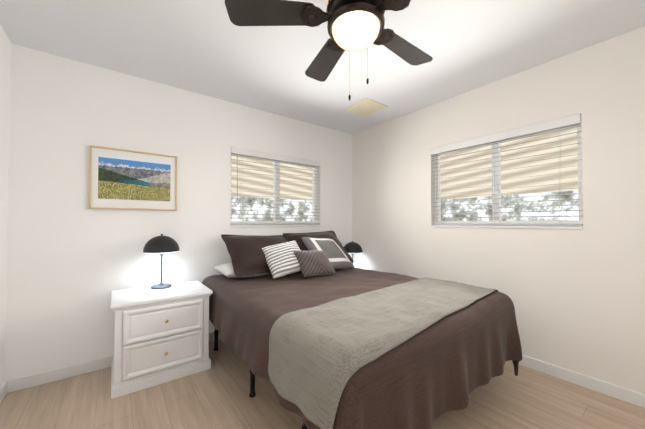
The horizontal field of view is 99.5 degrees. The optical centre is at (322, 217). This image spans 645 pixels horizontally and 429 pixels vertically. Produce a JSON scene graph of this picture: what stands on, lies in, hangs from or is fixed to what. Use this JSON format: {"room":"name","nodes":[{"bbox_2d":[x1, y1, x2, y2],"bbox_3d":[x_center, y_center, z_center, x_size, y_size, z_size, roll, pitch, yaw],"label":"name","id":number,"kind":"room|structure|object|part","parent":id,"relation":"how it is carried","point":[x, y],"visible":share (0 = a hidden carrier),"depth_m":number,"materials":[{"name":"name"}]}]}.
{"room":"bedroom","nodes":[
{"label":"bedroom","id":0,"kind":"room"},
{"bbox_2d":[0,25,10,386],"bbox_3d":[-1.110,-0.037,0.363,0.140,2.440,4.041,1,-1,-37],"label":"wall","id":1,"kind":"structure","parent":0,"point":[5,64],"depth_m":1.83,"materials":[{"name":"paint"}]},
{"bbox_2d":[0,380,8,402],"bbox_3d":[-1.049,1.141,0.390,0.014,0.085,3.761,1,-1,-37],"label":"baseboard","id":2,"kind":"structure","parent":1,"relation":"attached to","point":[4,389],"depth_m":1.84,"materials":[{"name":"white wood"}]},
{"bbox_2d":[5,43,351,380],"bbox_3d":[-0.927,0.007,2.953,3.568,2.440,0.140,1,-1,-37],"label":"wall","id":3,"kind":"structure","parent":0,"point":[73,260],"depth_m":2.21,"materials":[{"name":"paint"}]},
{"bbox_2d":[9,331,219,392],"bbox_3d":[-0.875,1.183,2.875,3.240,0.085,0.014,1,-1,-37],"label":"baseboard","id":4,"kind":"structure","parent":3,"relation":"attached to","point":[41,378],"depth_m":2.04,"materials":[{"name":"white wood"}]},
{"bbox_2d":[89,145,176,210],"bbox_3d":[-1.598,-0.322,2.346,0.618,0.501,0.021,1,-1,-37],"label":"picture","id":5,"kind":"object","parent":3,"relation":"attached to","point":[126,179],"visible":1,"depth_m":2.32,"materials":[{"name":"multicoloured paper"}]},
{"bbox_2d":[98,157,170,200],"bbox_3d":[-1.597,-0.322,2.345,0.512,0.335,0.002,1,-1,-37],"label":"art","id":6,"kind":"object","parent":5,"relation":"attached to","point":[119,178],"depth_m":2.33,"materials":[{"name":"multicoloured paper"}]},
{"bbox_2d":[230,154,320,226],"bbox_3d":[-0.529,-0.321,3.247,1.170,0.845,0.142,1,-1,-37],"label":"window","id":7,"kind":"structure","parent":3,"relation":"in","point":[277,194],"depth_m":3.26,"materials":[{"name":"plastic"}]},
{"bbox_2d":[230,147,319,224],"bbox_3d":[-0.509,-0.331,3.221,1.162,0.821,0.060,1,-1,-37],"label":"window blinds","id":8,"kind":"object","parent":7,"relation":"attached to","point":[241,152],"visible":0.85,"depth_m":3.14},
{"bbox_2d":[0,339,644,428],"bbox_3d":[0.254,1.250,1.379,3.568,0.100,4.041,1,-1,-37],"label":"floor","id":9,"kind":"structure","parent":0,"point":[216,396],"depth_m":1.76,"materials":[{"name":"brown wood"}]},
{"bbox_2d":[110,281,212,398],"bbox_3d":[-1.294,0.901,2.196,0.654,0.627,0.514,1,-1,-37],"label":"nightstand","id":10,"kind":"object","parent":9,"relation":"on","point":[161,336],"visible":1,"depth_m":2.00,"materials":[{"name":"white wood"}]},
{"bbox_2d":[143,234,179,288],"bbox_3d":[-1.371,0.361,2.325,0.269,0.455,0.269,1,-1,-37],"label":"table lamp","id":11,"kind":"object","parent":10,"relation":"on","point":[161,244],"visible":1,"depth_m":2.25,"materials":[{"name":"black metal"}]},
{"bbox_2d":[202,231,521,428],"bbox_3d":[0.133,0.678,2.277,1.802,1.074,2.139,1,-1,-37],"label":"bed","id":12,"kind":"object","parent":9,"relation":"on","point":[318,330],"visible":1,"depth_m":1.48,"materials":[{"name":"brown fabric"}]},
{"bbox_3d":[0.088,1.029,2.316,1.497,0.375,1.972,1,-1,-37],"label":"frame","id":13,"kind":"part","parent":12,"relation":"part of","materials":[{"name":"black metal"}]},
{"bbox_2d":[268,278,498,428],"bbox_3d":[0.516,0.662,1.731,1.758,0.305,0.701,1,-1,-37],"label":"throw","id":14,"kind":"object","parent":12,"relation":"on","point":[345,361],"depth_m":1.26,"materials":[{"name":"fabric"}]},
{"bbox_3d":[0.434,0.998,3.602,0.284,0.480,0.383,1,-1,-37],"label":"nightstand","id":15,"kind":"object","parent":9,"relation":"on","visible":0},
{"bbox_2d":[344,241,362,262],"bbox_3d":[0.401,0.530,3.645,0.269,0.455,0.269,1,-1,-37],"label":"table lamp","id":16,"kind":"object","parent":15,"relation":"on","point":[352,247],"visible":0.85,"depth_m":3.55,"materials":[{"name":"black metal"}]},
{"bbox_2d":[0,0,644,133],"bbox_3d":[0.254,-1.289,1.422,3.568,0.100,4.041,1,-1,-37],"label":"ceiling","id":17,"kind":"structure","parent":0,"point":[207,48],"depth_m":1.95,"materials":[{"name":"paint"}]},
{"bbox_2d":[225,0,432,100],"bbox_3d":[0.195,-0.886,1.389,1.181,0.708,1.225,1,-1,-37],"label":"ceiling fan","id":18,"kind":"object","parent":17,"relation":"hanging from","point":[354,25],"visible":1,"depth_m":1.33,"materials":[{"name":"brown metal"}]},
{"bbox_2d":[345,98,387,116],"bbox_3d":[0.481,-1.207,3.000,0.335,0.010,0.335,1,-1,-37],"label":"ceiling vent","id":19,"kind":"object","parent":17,"relation":"in","point":[366,107],"visible":1,"depth_m":2.97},
{"bbox_2d":[352,26,644,393],"bbox_3d":[1.618,-0.002,2.438,0.140,2.440,4.041,1,-1,-37],"label":"wall","id":20,"kind":"structure","parent":0,"point":[577,296],"depth_m":2.11,"materials":[{"name":"paint"}]},
{"bbox_2d":[431,124,582,228],"bbox_3d":[1.571,-0.334,2.489,0.142,0.845,1.190,1,-1,-37],"label":"window","id":21,"kind":"structure","parent":20,"relation":"in","point":[497,193],"depth_m":2.48,"materials":[{"name":"plastic"}]},
{"bbox_2d":[431,114,582,225],"bbox_3d":[1.544,-0.344,2.469,0.060,0.821,1.182,1,-1,-37],"label":"window blinds","id":22,"kind":"object","parent":21,"relation":"attached to","point":[563,122],"visible":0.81,"depth_m":2.33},
{"bbox_2d":[510,355,644,407],"bbox_3d":[1.557,1.175,2.372,0.014,0.085,3.761,1,-1,-37],"label":"baseboard","id":23,"kind":"structure","parent":20,"relation":"attached to","point":[573,377],"depth_m":1.94,"materials":[{"name":"white wood"}]},
{"label":"outside","id":24,"kind":"structure","parent":0,"visible":0},
{"bbox_2d":[231,156,311,220],"bbox_3d":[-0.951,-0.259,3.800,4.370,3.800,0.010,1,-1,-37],"label":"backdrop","id":25,"kind":"structure","parent":24,"point":[254,194],"depth_m":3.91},
{"bbox_2d":[440,127,578,220],"bbox_3d":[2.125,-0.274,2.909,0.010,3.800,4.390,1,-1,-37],"label":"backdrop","id":26,"kind":"structure","parent":24,"point":[524,185],"depth_m":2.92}
]}

